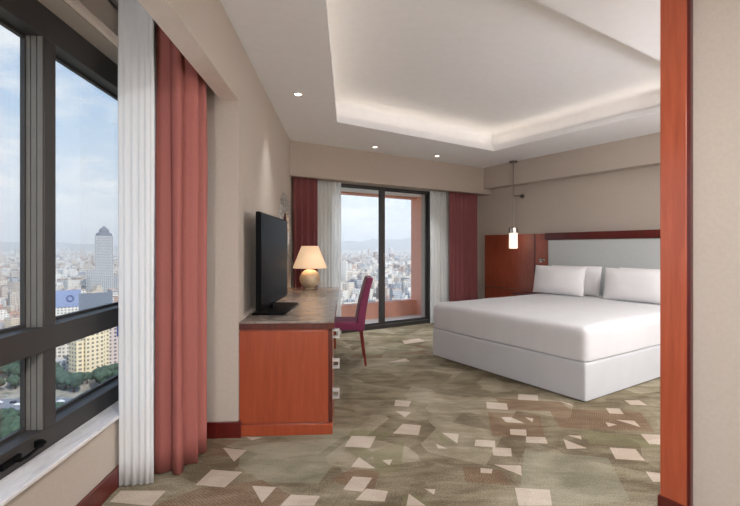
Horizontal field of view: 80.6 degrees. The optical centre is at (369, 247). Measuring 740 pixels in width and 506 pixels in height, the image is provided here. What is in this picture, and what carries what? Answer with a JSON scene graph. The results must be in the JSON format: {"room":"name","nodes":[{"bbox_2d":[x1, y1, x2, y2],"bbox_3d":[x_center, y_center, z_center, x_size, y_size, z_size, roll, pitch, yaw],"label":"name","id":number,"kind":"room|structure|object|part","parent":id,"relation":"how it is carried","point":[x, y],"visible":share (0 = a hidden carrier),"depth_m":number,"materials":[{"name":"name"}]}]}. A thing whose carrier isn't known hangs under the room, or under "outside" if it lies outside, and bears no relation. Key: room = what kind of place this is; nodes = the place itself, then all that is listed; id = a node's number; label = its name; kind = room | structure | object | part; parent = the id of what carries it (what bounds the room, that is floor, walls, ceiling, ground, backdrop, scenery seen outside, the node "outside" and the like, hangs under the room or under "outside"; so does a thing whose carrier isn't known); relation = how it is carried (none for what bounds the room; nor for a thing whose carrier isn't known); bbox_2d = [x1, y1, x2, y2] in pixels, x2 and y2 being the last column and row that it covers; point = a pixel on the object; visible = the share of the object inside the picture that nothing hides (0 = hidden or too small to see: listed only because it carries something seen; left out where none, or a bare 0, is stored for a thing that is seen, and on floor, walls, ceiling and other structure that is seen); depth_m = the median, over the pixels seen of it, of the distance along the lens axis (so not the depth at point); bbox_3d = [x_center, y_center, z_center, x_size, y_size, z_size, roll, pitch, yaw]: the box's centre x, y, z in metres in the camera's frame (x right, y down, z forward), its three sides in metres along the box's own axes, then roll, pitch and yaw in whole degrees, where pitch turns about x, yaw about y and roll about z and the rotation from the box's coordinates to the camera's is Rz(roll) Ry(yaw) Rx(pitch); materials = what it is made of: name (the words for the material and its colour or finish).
{"room":"hotel room","nodes":[
{"label":"hotel room","id":0,"kind":"room"},
{"bbox_2d":[0,365,98,398],"bbox_3d":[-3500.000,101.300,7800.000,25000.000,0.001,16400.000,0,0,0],"label":"ground","id":1,"kind":"structure","parent":0,"point":[7,391],"depth_m":309.91,"materials":[{"name":"grey concrete"}]},
{"bbox_2d":[0,319,3,328],"bbox_3d":[-408.108,90.378,487.288,7.850,21.845,11.443,0,0,42],"label":"building","id":2,"kind":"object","parent":1,"relation":"on","point":[1,321],"visible":0.09,"depth_m":482.70,"materials":[{"name":"white concrete"}]},
{"bbox_2d":[0,376,5,385],"bbox_3d":[-263.109,94.898,306.344,11.051,12.805,12.079,0,0,-40],"label":"tree","id":3,"kind":"object","parent":1,"relation":"on","point":[2,381],"visible":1,"depth_m":305.48,"materials":[{"name":"green plant"}]},
{"bbox_2d":[0,285,7,297],"bbox_3d":[-634.538,83.050,755.033,15.720,36.500,8.931,0,0,36],"label":"building","id":4,"kind":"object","parent":1,"relation":"on","point":[3,288],"visible":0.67,"depth_m":750.74,"materials":[{"name":"white concrete"}]},
{"bbox_2d":[0,309,9,319],"bbox_3d":[-423.026,86.222,497.994,10.110,30.157,17.796,0,0,42],"label":"building","id":5,"kind":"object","parent":1,"relation":"on","point":[3,313],"visible":0.19,"depth_m":497.30,"materials":[{"name":"white concrete"}]},
{"bbox_2d":[0,365,11,378],"bbox_3d":[-282.896,96.378,339.224,9.285,9.843,8.495,0,0,38],"label":"tree","id":6,"kind":"object","parent":1,"relation":"on","point":[4,370],"visible":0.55,"depth_m":337.39,"materials":[{"name":"green plant"}]},
{"bbox_2d":[0,407,14,413],"bbox_3d":[-203.474,95.328,241.873,10.037,11.944,12.439,0,0,19],"label":"tree","id":7,"kind":"object","parent":1,"relation":"on","point":[2,410],"visible":0.2,"depth_m":241.95,"materials":[{"name":"green plant"}]},
{"bbox_2d":[5,305,13,311],"bbox_3d":[-485.997,89.482,604.436,13.092,23.635,28.419,0,0,20],"label":"building","id":8,"kind":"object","parent":1,"relation":"on","point":[10,308],"visible":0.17,"depth_m":591.13,"materials":[{"name":"white concrete"}]},
{"bbox_2d":[0,423,19,438],"bbox_3d":[-181.259,94.872,219.464,10.803,12.856,13.388,0,0,-31],"label":"tree","id":9,"kind":"object","parent":1,"relation":"on","point":[10,428],"visible":0.39,"depth_m":215.88,"materials":[{"name":"green plant"}]},
{"bbox_2d":[0,416,19,427],"bbox_3d":[-184.883,94.381,227.893,11.627,13.837,14.411,0,0,9],"label":"tree","id":10,"kind":"object","parent":1,"relation":"on","point":[5,422],"visible":0.22,"depth_m":223.49,"materials":[{"name":"green plant"}]},
{"bbox_2d":[0,408,19,420],"bbox_3d":[-197.484,94.655,237.102,11.469,13.290,12.536,0,0,-32],"label":"tree","id":11,"kind":"object","parent":1,"relation":"on","point":[12,412],"visible":0.34,"depth_m":235.71,"materials":[{"name":"green plant"}]},
{"bbox_2d":[0,360,19,375],"bbox_3d":[-284.546,94.694,344.284,11.102,13.212,13.760,0,0,43],"label":"tree","id":12,"kind":"object","parent":1,"relation":"on","point":[18,361],"visible":0.22,"depth_m":342.12,"materials":[{"name":"green plant"}]},
{"bbox_3d":[-284.449,92.704,345.544,14.024,9.232,9.414,0,0,-16],"label":"crown","id":13,"kind":"part","parent":12,"relation":"part of","materials":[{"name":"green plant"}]},
{"bbox_2d":[4,315,19,327],"bbox_3d":[-391.523,87.797,480.242,9.692,27.007,14.129,0,0,17],"label":"building","id":14,"kind":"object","parent":1,"relation":"on","point":[15,320],"visible":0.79,"depth_m":474.64,"materials":[{"name":"beige concrete"}]},
{"bbox_2d":[6,375,19,388],"bbox_3d":[-255.178,96.192,312.995,8.817,10.217,9.637,0,0,-3],"label":"tree","id":15,"kind":"object","parent":1,"relation":"on","point":[13,380],"visible":0.99,"depth_m":310.21,"materials":[{"name":"green plant"}]},
{"bbox_2d":[8,363,19,376],"bbox_3d":[-268.611,94.849,333.044,11.135,12.903,12.171,0,0,-2],"label":"tree","id":16,"kind":"object","parent":1,"relation":"on","point":[14,369],"visible":0.7,"depth_m":328.61,"materials":[{"name":"green plant"}]},
{"bbox_2d":[14,298,19,310],"bbox_3d":[-455.340,83.603,570.898,12.840,35.395,17.068,0,0,-17],"label":"building","id":17,"kind":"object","parent":1,"relation":"on","point":[17,304],"visible":0.25,"depth_m":562.55,"materials":[{"name":"beige concrete"}]},
{"bbox_2d":[0,398,72,409],"bbox_3d":[-170.000,100.900,271.689,700.000,0.001,48.840,0,0,0],"label":"road","id":18,"kind":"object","parent":1,"relation":"on","point":[5,404],"visible":0.05,"depth_m":284.74,"materials":[{"name":"grey asphalt"}]},
{"bbox_2d":[56,370,67,388],"bbox_3d":[-224.624,94.630,314.399,11.513,13.340,12.584,0,0,37],"label":"tree","id":19,"kind":"object","parent":1,"relation":"on","point":[57,372],"visible":0.23,"depth_m":311.88,"materials":[{"name":"green plant"}]},
{"bbox_2d":[56,343,68,364],"bbox_3d":[-267.744,83.300,384.283,16.000,36.000,16.000,0,0,-44],"label":"apartment tower","id":20,"kind":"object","parent":1,"relation":"on","point":[62,351],"visible":0.12,"depth_m":376.39,"materials":[{"name":"white concrete"}]},
{"bbox_2d":[56,371,71,389],"bbox_3d":[-218.600,94.942,311.907,10.974,12.716,11.994,0,0,24],"label":"tree","id":21,"kind":"object","parent":1,"relation":"on","point":[60,378],"visible":0.8,"depth_m":308.93,"materials":[{"name":"green plant"}]},
{"bbox_2d":[56,289,84,315],"bbox_3d":[-363.575,75.800,526.653,32.000,51.000,17.200,0,0,-35],"label":"office block","id":22,"kind":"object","parent":1,"relation":"on","point":[67,301],"visible":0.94,"depth_m":519.13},
{"bbox_3d":[-360.367,60.300,519.386,27.000,20.000,0.800,0,0,-35],"label":"sign panel","id":23,"kind":"part","parent":22,"relation":"part of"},
{"bbox_2d":[64,372,83,392],"bbox_3d":[-206.922,94.488,304.720,14.188,13.624,11.448,0,0,-8],"label":"tree","id":24,"kind":"object","parent":1,"relation":"on","point":[75,380],"visible":1,"depth_m":302.36,"materials":[{"name":"green plant"}]},
{"bbox_2d":[69,329,108,373],"bbox_3d":[-221.320,76.300,345.439,14.000,50.000,25.000,0,0,29],"label":"apartment tower","id":25,"kind":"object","parent":1,"relation":"on","point":[86,354],"visible":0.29,"depth_m":337.97,"materials":[{"name":"beige concrete"}]},
{"bbox_2d":[84,372,93,383],"bbox_3d":[-209.463,96.846,324.194,7.485,8.908,9.277,0,0,29],"label":"tree","id":26,"kind":"object","parent":1,"relation":"on","point":[88,375],"visible":0.88,"depth_m":323.28,"materials":[{"name":"green plant"}]},
{"bbox_2d":[87,290,96,292],"bbox_3d":[-429.383,83.378,672.558,17.920,35.844,10.180,0,0,25],"label":"building","id":27,"kind":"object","parent":1,"relation":"on","point":[88,291],"visible":0.12,"depth_m":670.82,"materials":[{"name":"white concrete"}]},
{"bbox_2d":[79,292,113,310],"bbox_3d":[-298.548,74.800,475.930,32.000,53.000,16.000,0,0,-32],"label":"building","id":28,"kind":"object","parent":1,"relation":"on","point":[86,300],"visible":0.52,"depth_m":468.19,"materials":[{"name":"blue"}]},
{"bbox_2d":[92,285,102,291],"bbox_3d":[-521.952,85.667,831.930,18.299,31.266,13.640,0,0,20],"label":"building","id":29,"kind":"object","parent":1,"relation":"on","point":[95,287],"visible":0.48,"depth_m":826.13,"materials":[{"name":"beige concrete"}]},
{"bbox_2d":[86,226,117,291],"bbox_3d":[-551.123,27.800,897.584,54.000,147.000,34.000,0,0,-31],"label":"tower","id":30,"kind":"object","parent":1,"relation":"on","point":[102,275],"visible":0.94,"depth_m":886.96,"materials":[{"name":"concrete"}]},
{"bbox_2d":[93,369,112,383],"bbox_3d":[-192.850,94.197,313.183,12.261,14.207,13.401,0,0,14],"label":"tree","id":31,"kind":"object","parent":1,"relation":"on","point":[101,376],"visible":0.9,"depth_m":309.69,"materials":[{"name":"green plant"}]},
{"bbox_2d":[93,365,112,375],"bbox_3d":[-196.861,94.207,321.424,13.381,14.185,12.242,0,0,-37],"label":"tree","id":32,"kind":"object","parent":1,"relation":"on","point":[104,367],"visible":0.24,"depth_m":320.77,"materials":[{"name":"green plant"}]},
{"bbox_2d":[108,288,117,291],"bbox_3d":[-453.317,85.970,771.188,20.394,30.660,12.914,0,0,40],"label":"building","id":33,"kind":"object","parent":1,"relation":"on","point":[114,289],"visible":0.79,"depth_m":765.36,"materials":[{"name":"white concrete"}]},
{"bbox_2d":[108,370,117,378],"bbox_3d":[-188.213,95.600,319.737,11.871,11.399,9.578,0,0,-27],"label":"tree","id":34,"kind":"object","parent":1,"relation":"on","point":[115,372],"visible":0.29,"depth_m":317.88,"materials":[{"name":"green plant"}]},
{"bbox_2d":[109,326,117,364],"bbox_3d":[-228.157,80.800,384.927,30.000,41.000,14.600,0,0,-38],"label":"office block","id":35,"kind":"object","parent":1,"relation":"on","point":[113,332],"visible":0.12,"depth_m":379.99,"materials":[{"name":"white concrete"}]},
{"bbox_2d":[0,247,410,370],"bbox_3d":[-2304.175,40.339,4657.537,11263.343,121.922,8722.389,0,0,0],"label":"city","id":36,"kind":"object","parent":1,"relation":"on","point":[69,263],"visible":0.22,"depth_m":1456.13},
{"bbox_2d":[341,289,347,299],"bbox_3d":[-47.756,86.434,754.408,12.764,29.731,20.158,0,0,25],"label":"building","id":37,"kind":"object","parent":1,"relation":"on","point":[344,293],"visible":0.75,"depth_m":751.10,"materials":[{"name":"white concrete"}]},
{"bbox_2d":[376,284,386,300],"bbox_3d":[19.047,80.203,717.902,11.389,42.195,20.047,0,0,-20],"label":"building","id":38,"kind":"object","parent":1,"relation":"on","point":[377,284],"visible":0.22,"depth_m":715.41,"materials":[{"name":"grey concrete"}]},
{"bbox_2d":[390,287,401,298],"bbox_3d":[46.555,85.047,756.301,17.057,32.506,25.690,0,0,-13],"label":"building","id":39,"kind":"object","parent":1,"relation":"on","point":[395,292],"visible":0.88,"depth_m":752.02,"materials":[{"name":"white concrete"}]},
{"bbox_2d":[404,286,410,292],"bbox_3d":[76.983,85.588,807.246,21.815,31.424,17.766,0,0,-17],"label":"building","id":40,"kind":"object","parent":1,"relation":"on","point":[407,288],"visible":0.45,"depth_m":802.09,"materials":[{"name":"white concrete"}]},
{"bbox_2d":[404,280,410,286],"bbox_3d":[77.772,82.873,867.666,15.039,36.853,23.751,0,0,20],"label":"building","id":41,"kind":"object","parent":1,"relation":"on","point":[406,283],"visible":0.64,"depth_m":857.16,"materials":[{"name":"white concrete"}]},
{"bbox_2d":[0,0,118,505],"bbox_3d":[-1.357,-0.025,0.118,0.594,2.850,5.705,0,0,0],"label":"wall","id":42,"kind":"structure","parent":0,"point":[71,480],"depth_m":2.06,"materials":[{"name":"beige paint"}]},
{"bbox_2d":[0,0,118,479],"bbox_3d":[-1.448,-0.087,1.214,0.152,2.005,3.500,0,0,-3],"label":"window","id":43,"kind":"structure","parent":42,"relation":"attached to","point":[45,39],"depth_m":1.96,"materials":[{"name":"brown metal"}]},
{"bbox_3d":[-1.431,0.858,1.811,0.047,0.035,0.210,0,0,-3],"label":"handle","id":44,"kind":"part","parent":43,"relation":"part of","materials":[{"name":"black plastic"}]},
{"bbox_2d":[76,464,118,505],"bbox_3d":[-1.242,1.245,0.175,0.353,0.110,5.591,0,0,0],"label":"baseboard","id":45,"kind":"structure","parent":42,"relation":"attached to","point":[100,493],"depth_m":2.22,"materials":[{"name":"brown wood"}]},
{"bbox_2d":[0,238,410,251],"bbox_3d":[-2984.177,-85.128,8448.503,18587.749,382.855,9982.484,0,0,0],"label":"hills","id":46,"kind":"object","parent":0,"point":[372,244],"visible":0.19,"depth_m":8883.94,"materials":[{"name":"grey"}]},
{"bbox_2d":[206,37,292,421],"bbox_3d":[-1.382,-0.075,4.684,0.954,2.750,3.459,0,0,0],"label":"wall","id":47,"kind":"structure","parent":0,"point":[248,144],"depth_m":3.00,"materials":[{"name":"beige paint"}]},
{"bbox_2d":[138,0,237,99],"bbox_3d":[-0.797,-1.232,0.201,0.455,0.435,5.597,0,0,0],"label":"curtain pelmet","id":48,"kind":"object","parent":47,"relation":"attached to","point":[202,31],"depth_m":2.34,"materials":[{"name":"beige paint"}]},
{"bbox_2d":[207,420,241,438],"bbox_3d":[-1.151,1.245,4.572,0.535,0.110,3.246,0,0,0],"label":"baseboard","id":49,"kind":"structure","parent":47,"relation":"attached to","point":[224,429],"depth_m":2.97,"materials":[{"name":"brown wood"}]},
{"bbox_2d":[278,192,291,273],"bbox_3d":[-1.015,-0.150,5.277,0.048,1.027,1.027,0,0,-3],"label":"mirror","id":50,"kind":"object","parent":47,"relation":"attached to","point":[284,207],"visible":0.59,"depth_m":5.42,"materials":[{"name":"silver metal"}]},
{"bbox_3d":[-1.033,-0.150,5.276,0.011,0.604,0.604,0,0,-3],"label":"glass","id":51,"kind":"part","parent":50,"relation":"part of","materials":[{"name":"mirror"}]},
{"bbox_2d":[341,299,416,319],"bbox_3d":[-0.756,1.465,7.714,3.374,0.870,2.267,0,0,0],"label":"wall","id":52,"kind":"structure","parent":0,"point":[393,308],"depth_m":8.34,"materials":[{"name":"orange paint"}]},
{"bbox_2d":[101,323,659,505],"bbox_3d":[1.903,1.297,2.915,7.523,0.006,11.300,0,0,0],"label":"floor","id":53,"kind":"structure","parent":0,"point":[413,426],"depth_m":2.84,"materials":[{"name":"carpet"}]},
{"bbox_2d":[239,287,339,436],"bbox_3d":[-0.638,0.905,4.343,0.690,0.790,2.646,0,0,-3],"label":"desk","id":54,"kind":"object","parent":53,"relation":"on","point":[286,362],"visible":0.99,"depth_m":3.04,"materials":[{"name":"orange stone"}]},
{"bbox_2d":[252,211,297,314],"bbox_3d":[-0.775,0.122,3.680,0.250,0.775,1.070,0,0,0],"label":"television","id":55,"kind":"object","parent":54,"relation":"on","point":[271,231],"visible":1,"depth_m":3.47,"materials":[{"name":"black plastic"}]},
{"bbox_3d":[-0.598,0.897,3.038,0.614,0.635,0.012,0,0,-3],"label":"panel","id":56,"kind":"part","parent":54,"relation":"part of","materials":[{"name":"brown wood"}]},
{"bbox_2d":[293,246,326,288],"bbox_3d":[-0.750,0.242,5.440,0.424,0.535,0.424,0,0,0],"label":"table lamp","id":57,"kind":"object","parent":54,"relation":"on","point":[309,258],"visible":1,"depth_m":5.33,"materials":[{"name":"beige fabric"}]},
{"bbox_3d":[-0.750,0.112,5.440,0.424,0.274,0.424,0,0,0],"label":"lamp shade","id":58,"kind":"part","parent":57,"relation":"part of","materials":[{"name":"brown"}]},
{"bbox_3d":[-0.734,0.932,5.628,0.592,0.735,0.040,0,0,-3],"label":"panel","id":59,"kind":"part","parent":54,"relation":"part of","materials":[{"name":"brown wood"}]},
{"bbox_3d":[-0.249,0.622,3.183,0.052,0.070,0.080,0,0,-3],"label":"handle","id":60,"kind":"part","parent":54,"relation":"part of","materials":[{"name":"silver metal"}]},
{"bbox_3d":[-0.249,1.060,3.183,0.052,0.070,0.080,0,0,-3],"label":"handle","id":61,"kind":"part","parent":54,"relation":"part of","materials":[{"name":"silver metal"}]},
{"bbox_3d":[-0.249,0.842,3.183,0.052,0.070,0.080,0,0,-3],"label":"handle","id":62,"kind":"part","parent":54,"relation":"part of","materials":[{"name":"silver metal"}]},
{"bbox_2d":[335,276,372,365],"bbox_3d":[-0.260,0.815,4.993,0.561,0.970,0.450,0,0,-4],"label":"chair","id":63,"kind":"object","parent":53,"relation":"on","point":[357,323],"visible":0.66,"depth_m":4.79,"materials":[{"name":"fabric"}]},
{"bbox_3d":[-0.335,0.854,4.988,0.410,0.092,0.450,0,0,-4],"label":"seat","id":64,"kind":"part","parent":63,"relation":"part of","materials":[{"name":"fabric"}]},
{"bbox_3d":[-0.074,1.100,4.805,0.078,0.400,0.034,0,0,-4],"label":"leg","id":65,"kind":"part","parent":63,"relation":"part of","materials":[{"name":"red wood"}]},
{"bbox_3d":[-0.077,0.623,5.006,0.194,0.585,0.450,0,0,-4],"label":"backrest","id":66,"kind":"part","parent":63,"relation":"part of","materials":[{"name":"fabric"}]},
{"bbox_2d":[511,291,540,295],"bbox_3d":[2.574,1.005,6.880,0.420,0.590,0.545,0,0,-33],"label":"nightstand","id":67,"kind":"object","parent":53,"relation":"on","point":[520,292],"visible":0.15,"depth_m":6.96,"materials":[{"name":"brown wood"}]},
{"bbox_2d":[433,293,659,400],"bbox_3d":[2.337,0.970,5.152,2.530,0.660,1.963,0,0,-33],"label":"bed","id":68,"kind":"object","parent":53,"relation":"on","point":[585,348],"visible":0.79,"depth_m":4.20,"materials":[{"name":"white fabric"}]},
{"bbox_2d":[434,293,659,360],"bbox_3d":[2.337,0.798,5.152,2.530,0.315,1.962,0,0,-33],"label":"duvet","id":69,"kind":"object","parent":68,"relation":"on","point":[564,327],"depth_m":4.29,"materials":[{"name":"white fabric"}]},
{"bbox_2d":[533,265,585,296],"bbox_3d":[2.652,0.453,6.142,0.273,0.435,0.780,0,0,-33],"label":"pillow","id":70,"kind":"object","parent":68,"relation":"on","point":[563,280],"visible":1,"depth_m":6.03,"materials":[{"name":"white fabric"}]},
{"bbox_2d":[552,265,601,296],"bbox_3d":[2.891,0.452,6.177,0.237,0.433,0.760,0,0,-33],"label":"pillow","id":71,"kind":"object","parent":68,"relation":"on","point":[593,273],"visible":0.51,"depth_m":5.91,"materials":[{"name":"white fabric"}]},
{"bbox_2d":[603,268,659,303],"bbox_3d":[3.222,0.453,5.260,0.264,0.433,0.800,0,0,-33],"label":"pillow","id":72,"kind":"object","parent":68,"relation":"on","point":[634,285],"visible":0.78,"depth_m":5.23,"materials":[{"name":"white fabric"}]},
{"bbox_2d":[619,267,659,269],"bbox_3d":[3.417,0.452,5.326,0.239,0.434,0.760,0,0,-33],"label":"pillow","id":73,"kind":"object","parent":68,"relation":"on","point":[619,267],"visible":0.02,"depth_m":5.46,"materials":[{"name":"white fabric"}]},
{"bbox_2d":[341,187,420,196],"bbox_3d":[-0.504,-1.230,7.323,3.683,0.440,2.746,0,0,0],"label":"ceiling","id":74,"kind":"structure","parent":0,"point":[342,188],"depth_m":7.93,"materials":[{"name":"white paint"}]},
{"bbox_2d":[365,314,420,323],"bbox_3d":[-0.511,1.460,7.426,3.865,0.280,2.952,0,0,0],"label":"floor","id":75,"kind":"structure","parent":0,"point":[367,321],"depth_m":8.16,"materials":[{"name":"tile"}]},
{"bbox_2d":[411,197,420,314],"bbox_3d":[1.190,0.225,8.525,0.715,3.350,0.917,0,0,0],"label":"wall","id":76,"kind":"structure","parent":0,"point":[416,203],"depth_m":8.70,"materials":[{"name":"orange paint"}]},
{"bbox_2d":[220,0,659,167],"bbox_3d":[1.903,-1.610,2.915,7.523,0.320,11.300,0,0,0],"label":"ceiling","id":77,"kind":"structure","parent":0,"point":[476,83],"depth_m":4.21,"materials":[{"name":"paint"}]},
{"bbox_2d":[118,0,155,485],"bbox_3d":[-1.275,-0.069,2.618,0.182,2.722,0.528,0,0,0],"label":"sheer curtain","id":78,"kind":"object","parent":77,"relation":"hanging from","point":[136,27],"visible":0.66,"depth_m":2.38,"materials":[{"name":"white fabric"}]},
{"bbox_2d":[154,23,207,474],"bbox_3d":[-1.139,-0.069,2.674,0.213,2.722,0.384,0,0,0],"label":"drape","id":79,"kind":"object","parent":77,"relation":"hanging from","point":[181,156],"visible":0.91,"depth_m":2.52,"materials":[{"name":"red fabric"}]},
{"bbox_2d":[293,92,302,95],"bbox_3d":[-0.678,-1.447,4.105,0.096,0.006,0.096,0,0,0],"label":"recessed light","id":80,"kind":"object","parent":77,"relation":"in","point":[294,93],"visible":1,"depth_m":4.10,"materials":[{"name":"white paint"}]},
{"bbox_2d":[508,160,523,248],"bbox_3d":[2.463,-0.720,7.329,0.318,1.460,0.156,0,0,-33],"label":"pendant lamp","id":81,"kind":"object","parent":77,"relation":"hanging from","point":[513,231],"visible":1,"depth_m":7.24,"materials":[{"name":"white glass"}]},
{"bbox_3d":[2.395,-0.875,7.285,0.015,1.090,0.016,0,0,-33],"label":"rod","id":82,"kind":"part","parent":81,"relation":"part of","materials":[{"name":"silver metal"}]},
{"bbox_3d":[2.395,-0.120,7.285,0.140,0.260,0.140,0,0,-33],"label":"lamp shade","id":83,"kind":"part","parent":81,"relation":"part of","materials":[{"name":"white glass"}]},
{"bbox_2d":[421,195,477,316],"bbox_3d":[0.120,-0.025,7.158,4.202,2.850,2.815,0,0,0],"label":"wall","id":84,"kind":"structure","parent":0,"point":[422,196],"depth_m":7.77,"materials":[{"name":"grey paint"}]},
{"bbox_2d":[293,177,317,286],"bbox_3d":[-0.898,0.156,6.083,0.319,2.263,0.238,0,0,0],"label":"drape","id":85,"kind":"object","parent":84,"relation":"hanging from","point":[305,190],"visible":0.47,"depth_m":6.08,"materials":[{"name":"red fabric"}]},
{"bbox_2d":[318,181,340,334],"bbox_3d":[-0.603,0.156,6.388,0.350,2.263,0.247,0,0,0],"label":"sheer curtain","id":86,"kind":"object","parent":84,"relation":"hanging from","point":[329,193],"visible":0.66,"depth_m":6.41,"materials":[{"name":"white fabric"}]},
{"bbox_2d":[341,191,416,199],"bbox_3d":[-0.756,-1.212,7.714,3.374,0.475,2.267,0,0,0],"label":"trim","id":87,"kind":"structure","parent":84,"relation":"attached to","point":[342,192],"depth_m":8.22,"materials":[{"name":"white paint"}]},
{"bbox_2d":[341,184,429,333],"bbox_3d":[0.194,0.160,7.090,1.980,2.280,0.100,0,0,-33],"label":"door","id":88,"kind":"structure","parent":84,"relation":"in","point":[382,323],"depth_m":7.09,"materials":[{"name":"brown metal"}]},
{"bbox_3d":[-0.184,0.145,6.828,1.000,2.190,0.028,0,0,-33],"label":"sliding panel","id":89,"kind":"part","parent":88,"relation":"part of","materials":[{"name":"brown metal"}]},
{"bbox_3d":[0.568,0.145,7.355,1.005,2.190,0.028,0,0,-33],"label":"sliding panel","id":90,"kind":"part","parent":88,"relation":"part of","materials":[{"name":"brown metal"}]},
{"bbox_2d":[430,191,448,322],"bbox_3d":[1.210,0.156,7.564,0.372,2.263,0.261,0,0,0],"label":"sheer curtain","id":91,"kind":"object","parent":84,"relation":"hanging from","point":[439,201],"visible":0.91,"depth_m":7.56,"materials":[{"name":"white fabric"}]},
{"bbox_2d":[449,192,477,301],"bbox_3d":[1.673,0.156,7.763,0.597,2.263,0.423,0,0,0],"label":"drape","id":92,"kind":"object","parent":84,"relation":"hanging from","point":[463,257],"visible":0.84,"depth_m":7.75,"materials":[{"name":"red fabric"}]},
{"bbox_2d":[478,165,659,298],"bbox_3d":[3.854,-0.025,5.671,3.619,2.850,5.444,0,0,0],"label":"wall","id":93,"kind":"structure","parent":0,"point":[625,200],"depth_m":6.63,"materials":[{"name":"beige paint"}]},
{"bbox_2d":[290,140,490,195],"bbox_3d":[0.446,-1.215,7.050,3.556,0.470,2.458,0,0,0],"label":"curtain pelmet","id":94,"kind":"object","parent":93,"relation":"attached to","point":[307,160],"depth_m":6.69,"materials":[{"name":"beige paint"}]},
{"bbox_2d":[485,234,533,297],"bbox_3d":[2.431,0.472,7.627,0.030,1.415,1.085,0,0,-33],"label":"wall panel","id":95,"kind":"object","parent":93,"relation":"attached to","point":[507,268],"visible":0.54,"depth_m":7.63,"materials":[{"name":"brown wood"}]},
{"bbox_2d":[484,132,659,189],"bbox_3d":[3.718,-1.260,5.506,3.323,0.380,4.993,0,0,0],"label":"trim","id":96,"kind":"structure","parent":93,"relation":"attached to","point":[643,151],"depth_m":6.37,"materials":[{"name":"beige paint"}]},
{"bbox_2d":[534,229,659,295],"bbox_3d":[3.489,0.517,5.897,0.120,1.505,2.930,0,0,-33],"label":"headboard","id":97,"kind":"object","parent":93,"relation":"attached to","point":[604,249],"visible":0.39,"depth_m":6.14,"materials":[{"name":"grey fabric"}]},
{"bbox_3d":[3.498,0.520,5.891,0.030,1.500,2.910,0,0,-33],"label":"panel","id":98,"kind":"part","parent":97,"relation":"part of","materials":[{"name":"brown wood"}]},
{"bbox_3d":[3.478,-0.182,5.877,0.080,0.105,2.500,0,0,-33],"label":"rail","id":99,"kind":"part","parent":97,"relation":"part of","materials":[{"name":"brown wood"}]},
{"bbox_2d":[693,0,739,505],"bbox_3d":[3.074,-0.075,-0.285,3.186,2.750,4.792,0,0,0],"label":"wall partition","id":100,"kind":"structure","parent":0,"point":[716,23],"depth_m":1.93,"materials":[{"name":"beige paint"}]},
{"bbox_2d":[658,494,684,505],"bbox_3d":[1.481,1.242,2.092,0.201,0.115,0.257,0,0,0],"label":"trim","id":101,"kind":"structure","parent":100,"relation":"attached to","point":[662,501],"depth_m":2.06,"materials":[{"name":"brown wood"}]},
{"bbox_2d":[660,0,686,505],"bbox_3d":[1.512,-0.075,2.105,0.238,2.750,0.208,0,0,0],"label":"trim","id":102,"kind":"structure","parent":100,"relation":"attached to","point":[673,13],"depth_m":2.04,"materials":[{"name":"brown wood"}]},
{"bbox_2d":[687,0,692,505],"bbox_3d":[1.471,-0.075,2.003,0.030,2.750,0.026,0,0,0],"label":"trim","id":103,"kind":"structure","parent":100,"relation":"attached to","point":[689,2],"depth_m":2.00,"materials":[{"name":"brown wood"}]}
]}

